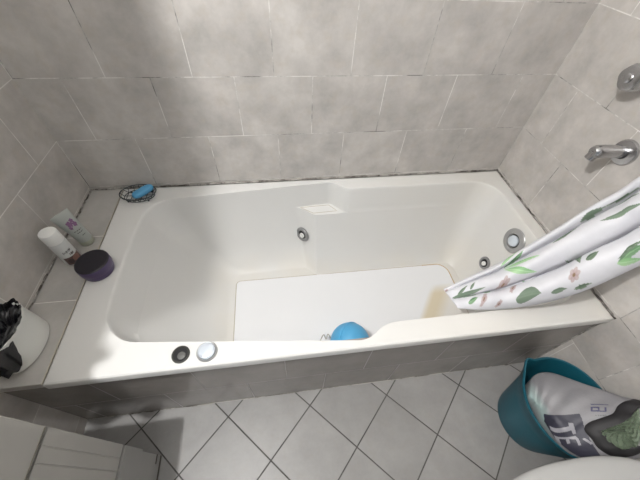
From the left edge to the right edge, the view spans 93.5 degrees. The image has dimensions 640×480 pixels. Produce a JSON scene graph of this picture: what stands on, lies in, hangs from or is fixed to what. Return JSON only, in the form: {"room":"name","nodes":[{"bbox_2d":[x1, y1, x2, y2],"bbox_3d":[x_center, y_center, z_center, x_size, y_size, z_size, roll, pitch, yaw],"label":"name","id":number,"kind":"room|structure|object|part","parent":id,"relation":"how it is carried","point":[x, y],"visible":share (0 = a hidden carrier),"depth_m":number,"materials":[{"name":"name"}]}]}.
{"room":"bathroom","nodes":[
{"label":"bathroom","id":0,"kind":"room"},
{"bbox_2d":[0,62,89,434],"bbox_3d":[-0.743,0.091,-0.017,0.001,2.400,2.000,-4,51,-7],"label":"wall","id":1,"kind":"structure","parent":0,"point":[38,180],"depth_m":0.89,"materials":[{"name":"tile"}]},
{"bbox_2d":[28,190,91,309],"bbox_3d":[-0.858,0.080,0.963,0.009,0.009,0.731,-4,51,-7],"label":"trim","id":2,"kind":"structure","parent":1,"relation":"attached to","point":[83,203],"depth_m":0.95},
{"bbox_2d":[0,189,123,392],"bbox_3d":[-0.800,0.090,0.982,0.120,0.030,0.734,-4,51,-7],"label":"tiled ledge","id":3,"kind":"object","parent":1,"relation":"attached to","point":[54,303],"depth_m":0.91,"materials":[{"name":"tile"}]},
{"bbox_2d":[0,298,49,378],"bbox_3d":[-0.773,0.248,0.752,0.091,0.126,0.173,-4,51,-7],"label":"waste bin","id":4,"kind":"object","parent":3,"relation":"on","point":[24,334],"visible":1,"depth_m":0.76,"materials":[{"name":"white plastic"}]},
{"bbox_2d":[38,227,80,265],"bbox_3d":[-0.798,0.021,0.928,0.048,0.140,0.048,-4,51,-7],"label":"bottle","id":5,"kind":"object","parent":3,"relation":"on","point":[51,237],"visible":0.98,"depth_m":0.90,"materials":[{"name":"white plastic"}]},
{"bbox_2d":[50,208,94,245],"bbox_3d":[-0.796,-0.037,0.978,0.052,0.137,0.047,-4,51,-7],"label":"tube","id":6,"kind":"object","parent":3,"relation":"on","point":[65,219],"visible":1,"depth_m":0.96,"materials":[{"name":"white plastic"}]},
{"bbox_2d":[65,218,76,229],"bbox_3d":[-0.788,-0.051,0.955,0.008,0.034,0.028,18,52,11],"label":"print","id":7,"kind":"object","parent":6,"relation":"attached to","point":[70,223],"depth_m":0.95},
{"bbox_3d":[0.120,-0.664,-0.327,1.749,0.060,0.060,-4,51,-7],"label":"curtain rod","id":8,"kind":"object","parent":1,"relation":"attached to","visible":0},
{"bbox_2d":[444,176,639,309],"bbox_3d":[0.665,-0.289,0.392,0.458,1.481,0.250,-4,51,-7],"label":"shower curtain","id":9,"kind":"object","parent":8,"relation":"hanging from","point":[600,244],"visible":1,"depth_m":0.84,"materials":[{"name":"white fabric"}]},
{"bbox_2d":[0,0,600,188],"bbox_3d":[-0.008,-0.741,0.711,1.745,2.400,0.001,-4,51,-7],"label":"wall","id":10,"kind":"structure","parent":0,"point":[132,92],"depth_m":0.97,"materials":[{"name":"tile"}]},
{"bbox_2d":[90,169,496,189],"bbox_3d":[-0.042,-0.261,1.290,1.745,0.011,0.012,-4,51,-7],"label":"trim","id":11,"kind":"structure","parent":10,"relation":"attached to","point":[259,181],"depth_m":1.28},
{"bbox_2d":[83,363,566,479],"bbox_3d":[0.067,0.790,1.012,1.745,0.001,2.000,-4,51,-7],"label":"floor","id":12,"kind":"structure","parent":0,"point":[444,426],"depth_m":1.08,"materials":[{"name":"tile"}]},
{"bbox_2d":[0,416,161,479],"bbox_3d":[-0.602,0.721,0.491,0.304,0.830,0.648,-4,51,-7],"label":"vanity cabinet","id":13,"kind":"object","parent":12,"relation":"on","point":[28,451],"visible":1,"depth_m":0.60,"materials":[{"name":"wood"}]},
{"bbox_3d":[-0.472,0.529,0.286,0.016,0.190,0.634,-4,51,-7],"label":"panel","id":14,"kind":"part","parent":13,"relation":"part of","materials":[{"name":"white wood"}]},
{"bbox_3d":[-0.505,0.569,0.585,0.016,0.307,0.314,-4,51,-7],"label":"cabinet door","id":15,"kind":"part","parent":13,"relation":"part of","materials":[{"name":"white wood"}]},
{"bbox_3d":[-0.492,0.833,0.656,0.016,0.114,0.634,-4,51,-7],"label":"panel","id":16,"kind":"part","parent":13,"relation":"part of","materials":[{"name":"white wood"}]},
{"bbox_2d":[3,324,594,418],"bbox_3d":[0.039,0.438,1.029,1.745,0.417,0.028,-4,51,-7],"label":"bathtub apron","id":17,"kind":"object","parent":12,"relation":"on","point":[121,397],"depth_m":0.99,"materials":[{"name":"tile"}]},
{"bbox_2d":[88,362,523,419],"bbox_3d":[0.032,0.581,1.181,1.745,0.005,0.006,-4,51,-7],"label":"trim","id":18,"kind":"structure","parent":12,"relation":"on","point":[521,362],"depth_m":1.17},
{"bbox_2d":[43,171,612,388],"bbox_3d":[0.057,0.143,1.222,1.624,0.418,0.737,-4,51,-7],"label":"bathtub","id":19,"kind":"object","parent":12,"relation":"on","point":[206,277],"visible":0.88,"depth_m":1.29,"materials":[{"name":"beige plastic"}]},
{"bbox_2d":[41,191,122,384],"bbox_3d":[-0.740,0.077,0.978,0.004,0.004,0.735,-4,51,-7],"label":"trim","id":20,"kind":"structure","parent":19,"relation":"attached to","point":[122,191],"depth_m":0.86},
{"bbox_2d":[74,249,114,281],"bbox_3d":[-0.703,0.081,0.942,0.096,0.052,0.096,-4,51,-7],"label":"jar","id":21,"kind":"object","parent":19,"relation":"on","point":[93,265],"visible":1,"depth_m":0.92,"materials":[{"name":"purple plastic"}]},
{"bbox_3d":[-0.702,0.065,0.923,0.095,0.003,0.095,-4,51,-7],"label":"lid","id":22,"kind":"part","parent":21,"relation":"part of","materials":[{"name":"black plastic"}]},
{"bbox_3d":[-0.702,0.074,0.934,0.096,0.028,0.096,-4,51,-7],"label":"jar lid","id":23,"kind":"part","parent":21,"relation":"part of","materials":[{"name":"black plastic"}]},
{"bbox_2d":[119,184,155,202],"bbox_3d":[-0.704,-0.177,1.171,0.136,0.026,0.096,-4,51,-7],"label":"basket","id":24,"kind":"object","parent":19,"relation":"on","point":[152,191],"visible":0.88,"depth_m":1.16,"materials":[{"name":"metal"}]},
{"bbox_2d":[132,184,153,198],"bbox_3d":[-0.689,-0.189,1.169,0.036,0.028,0.082,35,57,23],"label":"soap bar","id":25,"kind":"object","parent":24,"relation":"in","point":[142,191],"visible":1,"depth_m":1.16,"materials":[{"name":"blue"}]},
{"bbox_2d":[171,346,189,363],"bbox_3d":[-0.373,0.307,0.807,0.047,0.004,0.047,32,56,21],"label":"knob","id":26,"kind":"object","parent":19,"relation":"attached to","point":[179,354],"depth_m":0.80,"materials":[{"name":"black plastic"}]},
{"bbox_2d":[320,322,369,340],"bbox_3d":[0.113,0.395,1.183,0.175,0.155,0.162,38,58,25],"label":"ball","id":27,"kind":"object","parent":19,"relation":"on","point":[348,330],"visible":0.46,"depth_m":1.14,"materials":[{"name":"blue plastic"}]},
{"bbox_3d":[0.151,0.321,1.348,1.043,0.003,0.424,-4,51,-7],"label":"floor panel","id":28,"kind":"part","parent":19,"relation":"part of","materials":[{"name":"white plastic"}]},
{"bbox_2d":[498,357,601,458],"bbox_3d":[0.787,0.598,1.042,0.262,0.262,0.306,-4,51,-7],"label":"bucket","id":29,"kind":"object","parent":12,"relation":"on","point":[515,413],"visible":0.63,"depth_m":1.03,"materials":[{"name":"teal plastic"}]},
{"bbox_2d":[525,372,639,458],"bbox_3d":[0.805,0.543,0.942,0.253,0.289,0.256,-4,51,-7],"label":"shopping bag","id":30,"kind":"object","parent":29,"relation":"in","point":[574,414],"visible":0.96,"depth_m":0.88,"materials":[{"name":"white plastic"}]},
{"bbox_3d":[0.848,0.519,0.831,0.183,0.075,0.101,-19,54,-18],"label":"bag handle","id":31,"kind":"part","parent":30,"relation":"part of","materials":[{"name":"black plastic"}]},
{"bbox_2d":[601,408,639,448],"bbox_3d":[0.841,0.519,0.815,0.120,0.063,0.064,-19,54,-18],"label":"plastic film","id":32,"kind":"object","parent":30,"relation":"in","point":[625,435],"visible":1,"depth_m":0.81,"materials":[{"name":"green plastic"}]},
{"bbox_2d":[513,456,639,479],"bbox_3d":[0.629,0.806,0.770,0.582,0.403,0.377,-4,51,-7],"label":"toilet","id":33,"kind":"object","parent":12,"relation":"on","point":[590,467],"visible":1,"depth_m":0.72,"materials":[{"name":"ceramic"}]},
{"bbox_2d":[497,0,639,460],"bbox_3d":[0.986,-0.034,0.188,0.001,2.400,2.000,-4,51,-7],"label":"wall","id":34,"kind":"structure","parent":0,"point":[583,107],"depth_m":0.97,"materials":[{"name":"tile"}]},
{"bbox_2d":[497,169,615,318],"bbox_3d":[0.867,-0.041,1.163,0.010,0.010,0.741,-4,51,-7],"label":"trim","id":35,"kind":"structure","parent":34,"relation":"attached to","point":[505,180],"depth_m":1.18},
{"bbox_2d":[534,324,598,358],"bbox_3d":[0.902,0.388,1.125,0.006,0.414,0.008,-4,51,-7],"label":"trim","id":36,"kind":"structure","parent":34,"relation":"attached to","point":[595,324],"depth_m":1.09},
{"bbox_2d":[584,139,639,165],"bbox_3d":[0.834,-0.251,0.869,0.114,0.074,0.074,-4,51,-7],"label":"spout","id":37,"kind":"object","parent":34,"relation":"attached to","point":[627,149],"visible":1,"depth_m":0.85,"materials":[{"name":"silver metal"}]},
{"bbox_2d":[584,150,595,161],"bbox_3d":[0.791,-0.245,0.876,0.032,0.029,0.027,-4,51,-7],"label":"outlet","id":38,"kind":"object","parent":37,"relation":"attached to","point":[591,155],"depth_m":0.87,"materials":[{"name":"silver metal"}]},
{"bbox_2d":[617,63,639,91],"bbox_3d":[0.846,-0.429,0.796,0.082,0.072,0.072,-4,51,-7],"label":"shower valve","id":39,"kind":"object","parent":34,"relation":"attached to","point":[628,80],"visible":1,"depth_m":0.79,"materials":[{"name":"silver metal"}]}
]}

